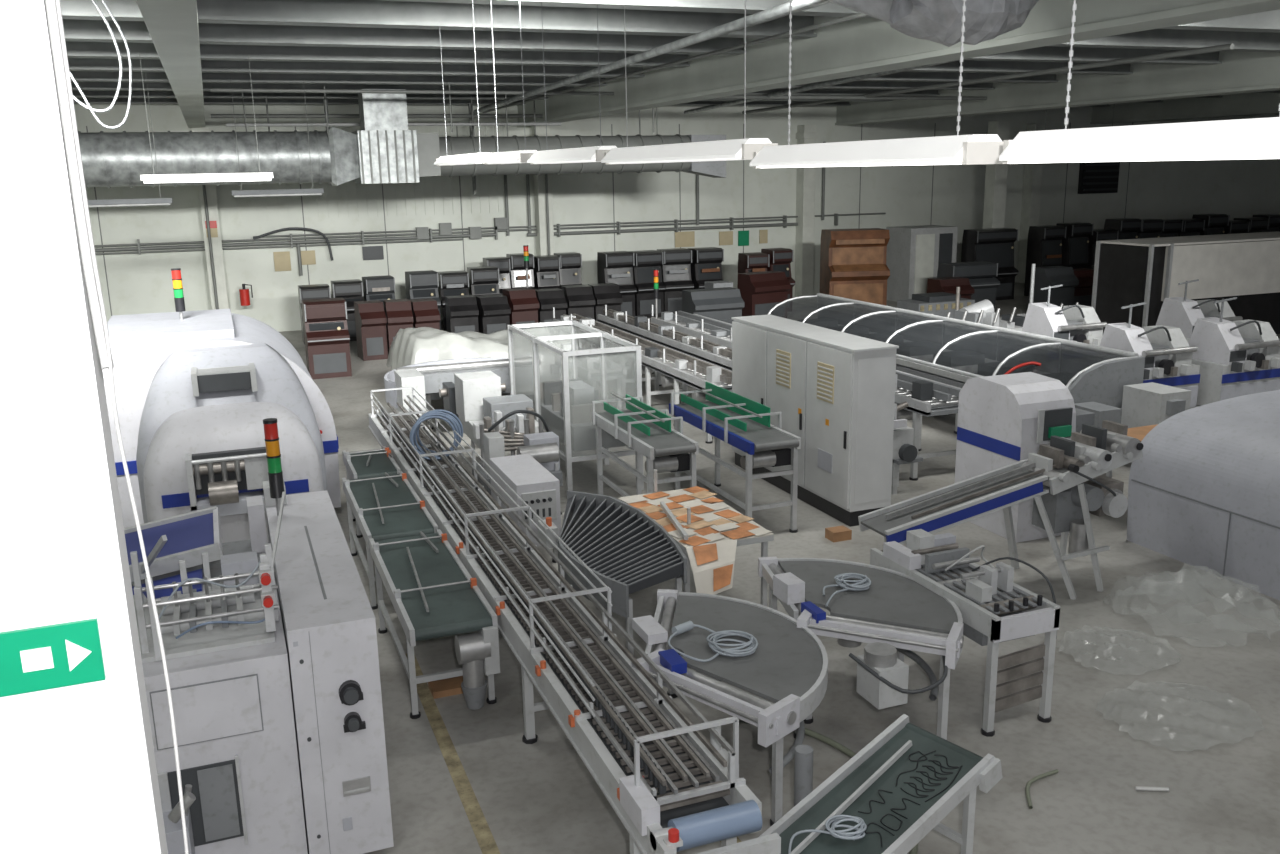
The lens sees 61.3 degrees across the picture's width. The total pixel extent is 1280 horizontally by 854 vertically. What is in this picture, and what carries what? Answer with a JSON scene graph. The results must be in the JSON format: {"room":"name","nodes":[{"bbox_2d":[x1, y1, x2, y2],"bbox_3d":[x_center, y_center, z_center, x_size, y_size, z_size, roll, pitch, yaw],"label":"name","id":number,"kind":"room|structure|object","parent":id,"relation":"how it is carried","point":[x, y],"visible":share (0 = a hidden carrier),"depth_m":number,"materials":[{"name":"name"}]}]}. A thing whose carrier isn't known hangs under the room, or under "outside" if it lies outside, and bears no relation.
{"room":"factory floor","nodes":[
{"label":"factory floor","id":0,"kind":"room"},
{"bbox_2d":[0,0,167,853],"bbox_3d":[-3.383,0.932,1.755,4.730,6.300,0.150,-6,14,-20],"label":"wall","id":1,"kind":"structure","parent":0,"point":[78,770],"depth_m":2.35,"materials":[{"name":"paint"}]},
{"bbox_2d":[0,618,105,696],"bbox_3d":[-1.318,0.512,2.391,0.227,0.145,0.016,-6,14,-20],"label":"exit sign","id":2,"kind":"object","parent":1,"relation":"attached to","point":[33,659],"visible":1,"depth_m":2.39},
{"bbox_2d":[94,142,885,308],"bbox_3d":[-3.897,-6.051,33.045,27.000,5.000,0.620,-6,14,-20],"label":"pipe","id":3,"kind":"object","parent":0,"point":[445,229],"depth_m":32.40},
{"bbox_2d":[60,0,1279,106],"bbox_3d":[13.466,-7.481,20.645,51.600,0.620,36.870,-6,14,-20],"label":"ceiling","id":4,"kind":"structure","parent":0,"point":[329,44],"depth_m":18.24,"materials":[{"name":"grey paint"}]},
{"bbox_2d":[70,0,131,128],"bbox_3d":[-6.130,-4.035,12.039,0.848,1.376,0.028,-6,14,-20],"label":"cable loop","id":5,"kind":"object","parent":4,"relation":"hanging from","point":[87,106],"visible":0.72,"depth_m":12.13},
{"bbox_2d":[45,0,188,853],"bbox_3d":[-1.093,0.721,2.455,0.084,6.300,0.041,6,15,28],"label":"cable","id":6,"kind":"object","parent":4,"relation":"hanging from","point":[53,7],"visible":1,"depth_m":2.20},
{"bbox_2d":[88,73,172,206],"bbox_3d":[-9.887,-5.348,20.146,1.900,2.425,0.320,-6,14,-20],"label":"lamp","id":7,"kind":"object","parent":4,"relation":"hanging from","point":[160,201],"visible":0.56,"depth_m":20.39,"materials":[{"name":"grey paint"}]},
{"bbox_2d":[136,0,204,127],"bbox_3d":[-5.630,-4.916,13.136,0.440,1.005,36.000,-6,14,-20],"label":"ceiling beam","id":8,"kind":"structure","parent":4,"relation":"attached to","point":[172,25],"depth_m":11.33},
{"bbox_2d":[139,53,273,182],"bbox_3d":[-7.095,-4.990,17.490,2.020,1.995,0.320,-6,14,-20],"label":"lamp","id":9,"kind":"object","parent":4,"relation":"hanging from","point":[213,177],"visible":1,"depth_m":17.59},
{"bbox_2d":[230,78,323,196],"bbox_3d":[-7.502,-5.904,22.071,1.800,2.325,0.320,-6,14,-20],"label":"lamp","id":10,"kind":"object","parent":4,"relation":"hanging from","point":[281,192],"visible":1,"depth_m":22.20,"materials":[{"name":"grey paint"}]},
{"bbox_2d":[78,89,725,188],"bbox_3d":[-6.163,-6.867,25.671,17.800,2.190,1.250,-6,14,-20],"label":"ventilation duct","id":11,"kind":"object","parent":4,"relation":"hanging from","point":[384,150],"visible":0.73,"depth_m":25.04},
{"bbox_2d":[434,0,488,165],"bbox_3d":[-2.244,-4.193,13.388,0.300,1.825,2.360,-6,14,-20],"label":"lamp","id":12,"kind":"object","parent":4,"relation":"hanging from","point":[473,158],"visible":0.84,"depth_m":13.14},
{"bbox_2d":[481,0,536,163],"bbox_3d":[-1.373,-3.683,11.210,0.300,1.840,1.560,-6,14,-20],"label":"lamp","id":13,"kind":"object","parent":4,"relation":"hanging from","point":[522,156],"visible":0.84,"depth_m":11.08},
{"bbox_2d":[527,0,616,163],"bbox_3d":[-0.612,-3.234,9.305,0.300,1.860,1.960,-6,14,-20],"label":"lamp","id":14,"kind":"object","parent":4,"relation":"hanging from","point":[596,153],"visible":0.79,"depth_m":9.19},
{"bbox_2d":[601,0,777,163],"bbox_3d":[0.249,-2.724,7.151,0.300,1.885,2.410,-6,14,-20],"label":"lamp","id":15,"kind":"object","parent":4,"relation":"hanging from","point":[735,149],"visible":0.85,"depth_m":6.91,"materials":[{"name":"grey paint"}]},
{"bbox_2d":[750,0,1003,167],"bbox_3d":[1.074,-2.223,5.091,0.300,1.935,1.900,-6,14,-20],"label":"lamp","id":16,"kind":"object","parent":4,"relation":"hanging from","point":[958,149],"visible":0.97,"depth_m":4.89,"materials":[{"name":"grey paint"}]},
{"bbox_2d":[517,0,1279,126],"bbox_3d":[3.055,-5.857,16.385,0.600,1.005,36.000,-6,14,-20],"label":"ceiling beam","id":17,"kind":"structure","parent":4,"relation":"attached to","point":[860,46],"depth_m":15.83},
{"bbox_2d":[828,0,1038,46],"bbox_3d":[2.502,-3.921,9.727,2.222,0.944,1.084,-2,13,-4],"label":"duct","id":18,"kind":"object","parent":4,"relation":"attached to","point":[939,21],"visible":0.98,"depth_m":9.50,"materials":[{"name":"silver metal"}]},
{"bbox_2d":[835,51,1279,124],"bbox_3d":[13.445,-6.983,20.272,0.700,1.005,36.000,-6,14,-20],"label":"ceiling beam","id":19,"kind":"structure","parent":4,"relation":"attached to","point":[1239,71],"depth_m":25.74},
{"bbox_2d":[999,0,1279,163],"bbox_3d":[1.735,-1.841,3.434,0.300,1.935,1.310,-6,14,-20],"label":"lamp","id":20,"kind":"object","parent":4,"relation":"hanging from","point":[1255,138],"visible":1,"depth_m":3.56,"materials":[{"name":"grey paint"}]},
{"bbox_2d":[1090,93,1279,123],"bbox_3d":[23.695,-8.094,24.107,0.700,1.005,36.000,-6,14,-20],"label":"ceiling beam","id":21,"kind":"structure","parent":4,"relation":"attached to","point":[1241,104],"depth_m":36.34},
{"bbox_2d":[74,104,1279,331],"bbox_3d":[7.109,-8.134,37.447,51.000,7.000,0.330,-6,14,-20],"label":"wall","id":22,"kind":"structure","parent":0,"point":[909,195],"depth_m":34.03,"materials":[{"name":"paint"}]},
{"bbox_2d":[1078,162,1119,193],"bbox_3d":[17.445,-9.628,40.941,1.800,1.500,0.250,-6,14,-20],"label":"air vent","id":23,"kind":"object","parent":22,"relation":"in","point":[1094,177],"visible":0.81,"depth_m":40.88,"materials":[{"name":"black plastic"}]},
{"bbox_2d":[210,0,1233,136],"bbox_3d":[7.168,-7.131,23.242,30.606,1.030,24.007,-6,14,-20],"label":"ceiling pipes","id":24,"kind":"object","parent":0,"point":[782,10],"depth_m":22.91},
{"bbox_2d":[279,282,1279,853],"bbox_3d":[13.695,-0.867,21.948,51.000,0.203,36.300,-6,14,-20],"label":"floor","id":25,"kind":"structure","parent":0,"point":[1168,674],"depth_m":8.88,"materials":[{"name":"concrete"}]},
{"bbox_2d":[192,127,228,309],"bbox_3d":[-11.903,-5.358,30.048,0.550,5.740,0.550,-6,14,-20],"label":"wall column","id":26,"kind":"structure","parent":25,"relation":"on","point":[211,193],"depth_m":29.93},
{"bbox_2d":[102,268,340,542],"bbox_3d":[-6.053,-0.330,13.954,3.955,3.200,5.330,-6,14,-20],"label":"machine","id":27,"kind":"object","parent":25,"relation":"on","point":[195,391],"visible":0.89,"depth_m":12.67,"materials":[{"name":"metal"}]},
{"bbox_2d":[124,418,393,853],"bbox_3d":[-3.003,1.431,7.826,1.819,2.502,3.315,-6,14,-20],"label":"machine","id":28,"kind":"object","parent":25,"relation":"on","point":[271,648],"visible":0.96,"depth_m":6.84,"materials":[{"name":"metal"}]},
{"bbox_2d":[298,284,330,343],"bbox_3d":[-8.759,-3.053,29.221,0.788,1.521,0.917,-6,14,-20],"label":"machine","id":29,"kind":"object","parent":25,"relation":"on","point":[317,291],"visible":0.41,"depth_m":28.86,"materials":[{"name":"black metal"}]},
{"bbox_2d":[301,298,351,378],"bbox_3d":[-7.018,-1.984,24.209,0.900,1.700,0.910,-6,14,-20],"label":"machine","id":30,"kind":"object","parent":25,"relation":"on","point":[326,334],"visible":0.98,"depth_m":23.95,"materials":[{"name":"brown metal"}]},
{"bbox_2d":[331,279,362,340],"bbox_3d":[-7.960,-3.183,29.531,0.801,1.601,0.928,-6,14,-20],"label":"machine","id":31,"kind":"object","parent":25,"relation":"on","point":[351,291],"visible":0.5,"depth_m":29.22,"materials":[{"name":"black metal"}]},
{"bbox_2d":[354,300,387,360],"bbox_3d":[-6.585,-2.367,26.487,0.600,1.373,0.900,-7,15,-24],"label":"machine","id":32,"kind":"object","parent":25,"relation":"on","point":[370,316],"visible":0.96,"depth_m":26.24,"materials":[{"name":"red metal"}]},
{"bbox_2d":[342,446,400,537],"bbox_3d":[-3.421,0.812,13.825,0.590,0.940,1.250,-6,14,-20],"label":"conveyor","id":33,"kind":"object","parent":25,"relation":"on","point":[367,463],"visible":0.64,"depth_m":13.61,"materials":[{"name":"metal"}]},
{"bbox_2d":[362,275,395,304],"bbox_3d":[-7.189,-3.318,29.923,0.801,1.654,0.928,-6,14,-20],"label":"machine","id":34,"kind":"object","parent":25,"relation":"on","point":[380,288],"visible":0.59,"depth_m":29.58,"materials":[{"name":"grey metal"}]},
{"bbox_2d":[342,471,437,609],"bbox_3d":[-2.811,1.212,12.096,0.740,0.940,2.300,-6,14,-20],"label":"conveyor","id":35,"kind":"object","parent":25,"relation":"on","point":[386,507],"visible":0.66,"depth_m":11.72,"materials":[{"name":"metal"}]},
{"bbox_2d":[383,299,412,353],"bbox_3d":[-5.928,-2.413,26.614,0.600,1.380,0.900,-5,14,-18],"label":"machine","id":36,"kind":"object","parent":25,"relation":"on","point":[398,312],"visible":0.61,"depth_m":26.27,"materials":[{"name":"red metal"}]},
{"bbox_2d":[405,270,440,329],"bbox_3d":[-6.045,-3.449,30.173,0.794,1.750,0.922,-6,14,-20],"label":"machine","id":37,"kind":"object","parent":25,"relation":"on","point":[419,284],"visible":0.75,"depth_m":29.86,"materials":[{"name":"black metal"}]},
{"bbox_2d":[410,298,439,329],"bbox_3d":[-5.389,-2.503,27.072,0.600,1.323,0.900,-7,15,-23],"label":"machine","id":38,"kind":"object","parent":25,"relation":"on","point":[425,312],"visible":0.54,"depth_m":26.72,"materials":[{"name":"red metal"}]},
{"bbox_2d":[369,529,499,718],"bbox_3d":[-1.910,1.733,9.839,0.740,0.940,2.470,-6,14,-20],"label":"conveyor","id":39,"kind":"object","parent":25,"relation":"on","point":[431,592],"visible":1,"depth_m":9.16,"materials":[{"name":"metal"}]},
{"bbox_2d":[428,676,462,698],"bbox_3d":[-1.623,2.265,9.482,0.430,0.060,0.250,-6,14,-20],"label":"wooden block","id":40,"kind":"object","parent":25,"relation":"on","point":[449,686],"visible":0.57,"depth_m":9.39,"materials":[{"name":"brown wood"}]},
{"bbox_2d":[437,271,468,330],"bbox_3d":[-5.237,-3.510,30.473,0.780,1.699,0.910,-5,14,-18],"label":"machine","id":41,"kind":"object","parent":25,"relation":"on","point":[451,283],"visible":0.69,"depth_m":30.13,"materials":[{"name":"black metal"}]},
{"bbox_2d":[445,295,478,332],"bbox_3d":[-4.641,-2.766,28.235,0.720,1.266,0.900,-6,14,-18],"label":"machine","id":42,"kind":"object","parent":25,"relation":"on","point":[462,312],"visible":0.66,"depth_m":27.93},
{"bbox_2d":[384,356,540,429],"bbox_3d":[-2.946,-0.498,18.366,2.722,1.367,2.503,-6,14,-20],"label":"machine","id":43,"kind":"object","parent":25,"relation":"on","point":[426,378],"visible":0.66,"depth_m":17.60,"materials":[{"name":"white metal"}]},
{"bbox_2d":[386,326,570,399],"bbox_3d":[-3.073,-1.300,21.322,3.459,1.560,2.660,-6,14,-20],"label":"machine","id":44,"kind":"object","parent":25,"relation":"on","point":[410,346],"visible":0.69,"depth_m":20.27,"materials":[{"name":"metal"}]},
{"bbox_2d":[467,266,499,295],"bbox_3d":[-4.422,-3.635,30.745,0.813,1.785,0.938,-6,14,-20],"label":"machine","id":45,"kind":"object","parent":25,"relation":"on","point":[484,280],"visible":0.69,"depth_m":30.41,"materials":[{"name":"black metal"}]},
{"bbox_2d":[475,294,510,333],"bbox_3d":[-3.873,-2.822,28.473,0.754,1.237,0.927,-6,14,-20],"label":"machine","id":46,"kind":"object","parent":25,"relation":"on","point":[494,310],"visible":0.7,"depth_m":28.16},
{"bbox_2d":[439,371,562,514],"bbox_3d":[-1.967,0.144,15.198,1.114,1.550,3.431,-6,14,-20],"label":"labeling machine","id":47,"kind":"object","parent":25,"relation":"on","point":[492,421],"visible":0.7,"depth_m":14.82,"materials":[{"name":"metal"}]},
{"bbox_2d":[506,253,534,288],"bbox_3d":[-3.553,-4.173,32.449,0.675,2.011,0.910,-6,14,-18],"label":"machine","id":48,"kind":"object","parent":25,"relation":"on","point":[518,272],"visible":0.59,"depth_m":32.12,"materials":[{"name":"white metal"}]},
{"bbox_2d":[503,288,539,329],"bbox_3d":[-3.167,-2.984,28.837,0.720,1.357,0.900,-7,15,-24],"label":"machine","id":49,"kind":"object","parent":25,"relation":"on","point":[523,303],"visible":0.68,"depth_m":28.52,"materials":[{"name":"red metal"}]},
{"bbox_2d":[489,454,560,562],"bbox_3d":[-1.361,0.983,12.814,0.501,1.000,1.350,-6,14,-20],"label":"control box","id":50,"kind":"object","parent":25,"relation":"on","point":[539,488],"visible":0.52,"depth_m":12.29,"materials":[{"name":"grey metal"}]},
{"bbox_2d":[530,126,553,255],"bbox_3d":[-2.957,-6.327,33.395,0.550,5.740,0.550,-6,14,-20],"label":"wall column","id":51,"kind":"structure","parent":25,"relation":"on","point":[538,180],"depth_m":33.13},
{"bbox_2d":[533,255,560,288],"bbox_3d":[-2.808,-4.181,32.614,0.680,1.922,0.914,-6,14,-20],"label":"machine","id":52,"kind":"object","parent":25,"relation":"on","point":[546,268],"visible":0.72,"depth_m":32.28,"materials":[{"name":"grey metal"}]},
{"bbox_2d":[535,288,566,333],"bbox_3d":[-2.432,-3.041,29.142,0.725,1.299,0.904,-6,14,-20],"label":"machine","id":53,"kind":"object","parent":25,"relation":"on","point":[550,298],"visible":0.59,"depth_m":28.80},
{"bbox_2d":[554,252,581,286],"bbox_3d":[-2.169,-4.312,33.017,0.688,1.966,0.920,-6,14,-20],"label":"machine","id":54,"kind":"object","parent":25,"relation":"on","point":[570,262],"visible":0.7,"depth_m":32.69,"materials":[{"name":"grey metal"}]},
{"bbox_2d":[368,387,780,853],"bbox_3d":[-1.617,1.231,11.162,0.823,1.292,11.672,-6,14,-20],"label":"conveyor","id":55,"kind":"object","parent":25,"relation":"on","point":[673,789],"visible":0.97,"depth_m":7.65,"materials":[{"name":"metal"}]},
{"bbox_2d":[409,409,462,460],"bbox_3d":[-2.553,0.100,13.594,0.712,0.612,0.328,-6,14,-20],"label":"coiled hose","id":56,"kind":"object","parent":55,"relation":"on","point":[453,420],"visible":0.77,"depth_m":13.53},
{"bbox_2d":[507,320,643,493],"bbox_3d":[-1.025,-0.367,16.188,1.120,2.050,2.970,-6,14,-20],"label":"enclosure","id":57,"kind":"object","parent":25,"relation":"on","point":[565,405],"visible":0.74,"depth_m":15.36,"materials":[{"name":"metal"}]},
{"bbox_2d":[561,285,594,333],"bbox_3d":[-1.679,-3.143,29.386,0.720,1.355,0.900,-5,14,-17],"label":"machine","id":58,"kind":"object","parent":25,"relation":"on","point":[580,299],"visible":0.59,"depth_m":29.05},
{"bbox_2d":[550,340,626,410],"bbox_3d":[-0.956,-0.798,19.392,0.746,1.400,2.250,-6,14,-20],"label":"machine","id":59,"kind":"object","parent":25,"relation":"on","point":[588,366],"visible":0.54,"depth_m":18.57,"materials":[{"name":"metal"}]},
{"bbox_2d":[588,283,622,320],"bbox_3d":[-0.959,-3.236,29.734,0.747,1.349,0.921,-6,14,-20],"label":"machine","id":60,"kind":"object","parent":25,"relation":"on","point":[608,294],"visible":0.55,"depth_m":29.38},
{"bbox_2d":[538,490,686,655],"bbox_3d":[-0.363,1.407,10.780,1.115,1.080,2.766,-6,14,-20],"label":"conveyor","id":61,"kind":"object","parent":25,"relation":"on","point":[627,549],"visible":0.79,"depth_m":10.29,"materials":[{"name":"metal"}]},
{"bbox_2d":[597,251,636,316],"bbox_3d":[-0.688,-4.232,32.458,0.920,2.014,0.930,-6,14,-20],"label":"machine","id":62,"kind":"object","parent":25,"relation":"on","point":[615,267],"visible":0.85,"depth_m":32.18,"materials":[{"name":"black metal"}]},
{"bbox_2d":[553,307,731,443],"bbox_3d":[-0.061,-1.288,21.591,0.846,1.300,9.000,-6,14,-20],"label":"conveyor","id":63,"kind":"object","parent":25,"relation":"on","point":[679,368],"visible":0.61,"depth_m":20.05,"materials":[{"name":"metal"}]},
{"bbox_2d":[591,393,698,496],"bbox_3d":[0.038,0.476,13.834,0.720,1.460,2.200,-6,14,-20],"label":"conveyor","id":64,"kind":"object","parent":25,"relation":"on","point":[645,429],"visible":0.73,"depth_m":13.38,"materials":[{"name":"metal"}]},
{"bbox_2d":[629,250,665,317],"bbox_3d":[0.182,-4.357,32.969,0.900,1.986,0.910,-7,15,-24],"label":"machine","id":65,"kind":"object","parent":25,"relation":"on","point":[645,261],"visible":0.83,"depth_m":32.69,"materials":[{"name":"black metal"}]},
{"bbox_2d":[598,305,731,395],"bbox_3d":[0.674,-1.479,22.226,0.496,1.350,8.100,-6,14,-20],"label":"conveyor","id":66,"kind":"object","parent":25,"relation":"on","point":[666,335],"visible":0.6,"depth_m":21.97,"materials":[{"name":"metal"}]},
{"bbox_2d":[657,248,693,314],"bbox_3d":[1.085,-4.475,33.371,0.900,1.997,0.910,-5,14,-17],"label":"machine","id":67,"kind":"object","parent":25,"relation":"on","point":[676,269],"visible":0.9,"depth_m":33.07,"materials":[{"name":"grey metal"}]},
{"bbox_2d":[618,469,773,605],"bbox_3d":[0.628,1.264,11.151,1.130,1.150,2.370,-6,14,-20],"label":"table","id":68,"kind":"object","parent":25,"relation":"on","point":[707,530],"visible":0.8,"depth_m":10.84,"materials":[{"name":"cardboard"}]},
{"bbox_2d":[688,247,723,288],"bbox_3d":[2.065,-4.550,33.609,0.902,1.995,0.912,-6,14,-20],"label":"machine","id":69,"kind":"object","parent":25,"relation":"on","point":[706,265],"visible":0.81,"depth_m":33.26,"materials":[{"name":"black metal"}]},
{"bbox_2d":[682,287,743,323],"bbox_3d":[1.919,-2.957,28.438,1.400,1.300,0.900,-6,14,-20],"label":"machine","id":70,"kind":"object","parent":25,"relation":"on","point":[725,303],"visible":0.59,"depth_m":28.12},
{"bbox_2d":[631,589,827,826],"bbox_3d":[0.628,2.067,8.133,1.561,0.985,2.098,3,14,15],"label":"conveyor","id":71,"kind":"object","parent":25,"relation":"on","point":[788,666],"depth_m":7.83,"materials":[{"name":"rubber"}]},
{"bbox_2d":[669,382,800,532],"bbox_3d":[1.192,0.373,14.133,0.780,1.480,2.550,-6,14,-20],"label":"conveyor","id":72,"kind":"object","parent":25,"relation":"on","point":[743,423],"visible":0.88,"depth_m":13.50,"materials":[{"name":"metal"}]},
{"bbox_2d":[738,252,768,272],"bbox_3d":[3.537,-4.446,33.425,0.720,1.825,0.910,-5,14,-17],"label":"machine","id":73,"kind":"object","parent":25,"relation":"on","point":[756,261],"visible":0.41,"depth_m":33.04,"materials":[{"name":"brown metal"}]},
{"bbox_2d":[737,271,790,315],"bbox_3d":[3.628,-3.813,31.676,1.300,1.400,0.900,-9,16,-30],"label":"machine","id":74,"kind":"object","parent":25,"relation":"on","point":[760,292],"visible":0.68,"depth_m":31.34,"materials":[{"name":"red metal"}]},
{"bbox_2d":[761,248,794,298],"bbox_3d":[4.295,-4.574,33.673,0.720,1.930,0.910,-7,15,-23],"label":"machine","id":75,"kind":"object","parent":25,"relation":"on","point":[780,259],"visible":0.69,"depth_m":33.34,"materials":[{"name":"metal"}]},
{"bbox_2d":[651,305,961,480],"bbox_3d":[2.623,-1.024,19.943,1.146,1.450,10.350,-6,14,-20],"label":"conveyor","id":76,"kind":"object","parent":25,"relation":"on","point":[926,397],"visible":0.36,"depth_m":15.72,"materials":[{"name":"metal"}]},
{"bbox_2d":[795,125,817,296],"bbox_3d":[5.615,-7.256,36.602,0.550,5.740,0.550,-6,14,-20],"label":"wall column","id":77,"kind":"structure","parent":25,"relation":"on","point":[806,134],"depth_m":36.51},
{"bbox_2d":[732,314,898,526],"bbox_3d":[2.267,-0.212,14.840,0.665,2.250,3.340,-6,14,-20],"label":"tall cabinet","id":78,"kind":"object","parent":25,"relation":"on","point":[833,390],"visible":0.91,"depth_m":13.78,"materials":[{"name":"grey metal"}]},
{"bbox_2d":[820,228,889,305],"bbox_3d":[6.587,-4.788,33.157,1.800,2.500,1.350,-2,13,-6],"label":"tall cabinet","id":79,"kind":"object","parent":25,"relation":"on","point":[853,265],"visible":0.87,"depth_m":32.74,"materials":[{"name":"brown wood"}]},
{"bbox_2d":[758,557,963,739],"bbox_3d":[1.815,1.792,8.945,1.412,1.100,2.347,-6,14,-20],"label":"conveyor","id":80,"kind":"object","parent":25,"relation":"on","point":[897,615],"depth_m":8.57,"materials":[{"name":"rubber"}]},
{"bbox_2d":[759,714,1002,853],"bbox_3d":[1.433,2.490,6.573,1.514,0.856,0.721,-11,17,-37],"label":"conveyor","id":81,"kind":"object","parent":25,"relation":"on","point":[899,788],"visible":1,"depth_m":6.59,"materials":[{"name":"rubber"}]},
{"bbox_2d":[891,401,922,494],"bbox_3d":[2.977,-0.007,16.079,0.861,1.250,3.350,-6,14,-20],"label":"machine","id":82,"kind":"object","parent":25,"relation":"on","point":[904,452],"visible":0.15,"depth_m":14.67,"materials":[{"name":"metal"}]},
{"bbox_2d":[886,225,957,300],"bbox_3d":[9.303,-5.421,35.810,1.800,2.400,1.430,-6,14,-20],"label":"cabinet","id":83,"kind":"object","parent":25,"relation":"on","point":[914,255],"visible":0.64,"depth_m":35.14,"materials":[{"name":"metal"}]},
{"bbox_2d":[897,292,974,317],"bbox_3d":[8.063,-3.139,29.460,1.800,0.950,1.020,-6,14,-20],"label":"crates","id":84,"kind":"object","parent":25,"relation":"on","point":[937,303],"visible":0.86,"depth_m":29.02,"materials":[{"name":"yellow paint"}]},
{"bbox_2d":[927,277,974,298],"bbox_3d":[8.908,-3.666,31.064,1.000,1.200,0.900,-6,14,-20],"label":"machine","id":85,"kind":"object","parent":25,"relation":"on","point":[943,284],"visible":0.43,"depth_m":30.77,"materials":[{"name":"metal"}]},
{"bbox_2d":[870,529,1059,736],"bbox_3d":[2.719,1.594,9.252,0.685,1.309,1.734,-6,14,-20],"label":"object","id":86,"kind":"object","parent":25,"relation":"on","point":[994,609],"visible":0.94,"depth_m":8.65,"materials":[{"name":"metal"}]},
{"bbox_2d":[937,261,999,311],"bbox_3d":[9.849,-4.161,32.421,1.600,1.500,0.910,-6,14,-20],"label":"machine","id":87,"kind":"object","parent":25,"relation":"on","point":[981,275],"visible":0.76,"depth_m":32.17,"materials":[{"name":"black metal"}]},
{"bbox_2d":[767,293,1190,433],"bbox_3d":[5.247,-1.101,19.692,1.669,1.618,10.224,-6,14,-20],"label":"guarded gathering line","id":88,"kind":"object","parent":25,"relation":"on","point":[1106,382],"visible":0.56,"depth_m":17.63,"materials":[{"name":"metal"}]},
{"bbox_2d":[961,228,1018,300],"bbox_3d":[11.488,-5.326,35.449,1.600,2.300,0.910,-6,14,-20],"label":"machine","id":89,"kind":"object","parent":25,"relation":"on","point":[996,245],"visible":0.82,"depth_m":35.20,"materials":[{"name":"black metal"}]},
{"bbox_2d":[858,420,1143,599],"bbox_3d":[3.829,0.934,11.241,3.138,1.650,1.031,-6,14,-20],"label":"conveyor","id":90,"kind":"object","parent":25,"relation":"on","point":[1065,481],"visible":0.98,"depth_m":11.29,"materials":[{"name":"metal"}]},
{"bbox_2d":[933,264,1078,330],"bbox_3d":[7.639,-2.386,23.640,4.400,2.200,1.600,-6,14,-20],"label":"machine","id":91,"kind":"object","parent":25,"relation":"on","point":[982,312],"visible":0.31,"depth_m":23.14,"materials":[{"name":"metal"}]},
{"bbox_2d":[955,372,1094,542],"bbox_3d":[4.820,0.323,13.230,1.158,1.860,1.500,-6,14,-20],"label":"machine","id":92,"kind":"object","parent":25,"relation":"on","point":[1003,419],"visible":0.59,"depth_m":12.89,"materials":[{"name":"paint"}]},
{"bbox_2d":[1024,225,1066,295],"bbox_3d":[13.594,-5.533,36.103,0.951,2.322,0.945,-6,14,-20],"label":"machine","id":93,"kind":"object","parent":25,"relation":"on","point":[1044,243],"visible":0.74,"depth_m":35.83,"materials":[{"name":"black metal"}]},
{"bbox_2d":[1028,266,1078,308],"bbox_3d":[12.027,-3.925,31.436,1.015,1.415,0.903,-6,14,-20],"label":"machine","id":94,"kind":"object","parent":25,"relation":"on","point":[1048,276],"visible":0.62,"depth_m":31.15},
{"bbox_2d":[1022,284,1106,345],"bbox_3d":[8.244,-1.708,20.929,1.520,2.115,1.054,-6,14,-20],"label":"station","id":95,"kind":"object","parent":25,"relation":"on","point":[1078,323],"visible":0.41,"depth_m":20.61,"materials":[{"name":"metal"}]},
{"bbox_2d":[1056,222,1093,268],"bbox_3d":[14.587,-5.641,36.339,0.916,2.384,0.910,-7,15,-23],"label":"machine","id":96,"kind":"object","parent":25,"relation":"on","point":[1075,247],"visible":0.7,"depth_m":36.02,"materials":[{"name":"black metal"}]},
{"bbox_2d":[1073,268,1093,305],"bbox_3d":[12.989,-4.020,32.065,1.013,1.273,0.901,-6,14,-20],"label":"machine","id":97,"kind":"object","parent":25,"relation":"on","point":[1082,294],"visible":0.36,"depth_m":31.76,"materials":[{"name":"metal"}]},
{"bbox_2d":[1104,218,1142,239],"bbox_3d":[16.506,-5.872,36.979,0.928,2.466,0.922,-6,14,-20],"label":"machine","id":98,"kind":"object","parent":25,"relation":"on","point":[1128,228],"visible":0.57,"depth_m":36.57,"materials":[{"name":"black metal"}]},
{"bbox_2d":[1100,302,1199,408],"bbox_3d":[8.513,-1.041,18.107,1.520,2.115,1.054,-6,14,-20],"label":"station","id":99,"kind":"object","parent":25,"relation":"on","point":[1167,353],"visible":0.51,"depth_m":17.81,"materials":[{"name":"metal"}]},
{"bbox_2d":[1091,232,1279,333],"bbox_3d":[14.523,-3.545,27.364,6.140,2.470,1.740,-6,14,-20],"label":"machine","id":100,"kind":"object","parent":25,"relation":"on","point":[1243,266],"visible":0.68,"depth_m":26.34,"materials":[{"name":"metal"}]},
{"bbox_2d":[1156,279,1242,343],"bbox_3d":[11.070,-1.865,21.360,1.520,2.115,1.054,-6,14,-20],"label":"station","id":101,"kind":"object","parent":25,"relation":"on","point":[1182,313],"visible":0.24,"depth_m":21.05,"materials":[{"name":"metal"}]},
{"bbox_2d":[1127,390,1279,599],"bbox_3d":[7.913,0.608,12.270,3.820,1.634,2.305,-6,14,-20],"label":"machine","id":102,"kind":"object","parent":25,"relation":"on","point":[1204,489],"visible":0.91,"depth_m":11.85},
{"bbox_2d":[1189,297,1279,405],"bbox_3d":[10.263,-1.181,18.553,1.520,2.115,1.054,-6,14,-20],"label":"station","id":103,"kind":"object","parent":25,"relation":"on","point":[1240,357],"visible":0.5,"depth_m":18.22,"materials":[{"name":"metal"}]},
{"bbox_2d":[983,121,1009,228],"bbox_3d":[11.940,-7.326,36.385,0.500,5.740,0.500,-6,14,-20],"label":"wall column","id":104,"kind":"structure","parent":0,"point":[996,174],"depth_m":36.04,"materials":[{"name":"paint"}]},
{"bbox_2d":[1017,124,1044,282],"bbox_3d":[14.468,-8.215,39.914,0.550,5.740,0.550,-6,14,-20],"label":"wall column","id":105,"kind":"structure","parent":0,"point":[1032,176],"depth_m":39.77,"materials":[{"name":"paint"}]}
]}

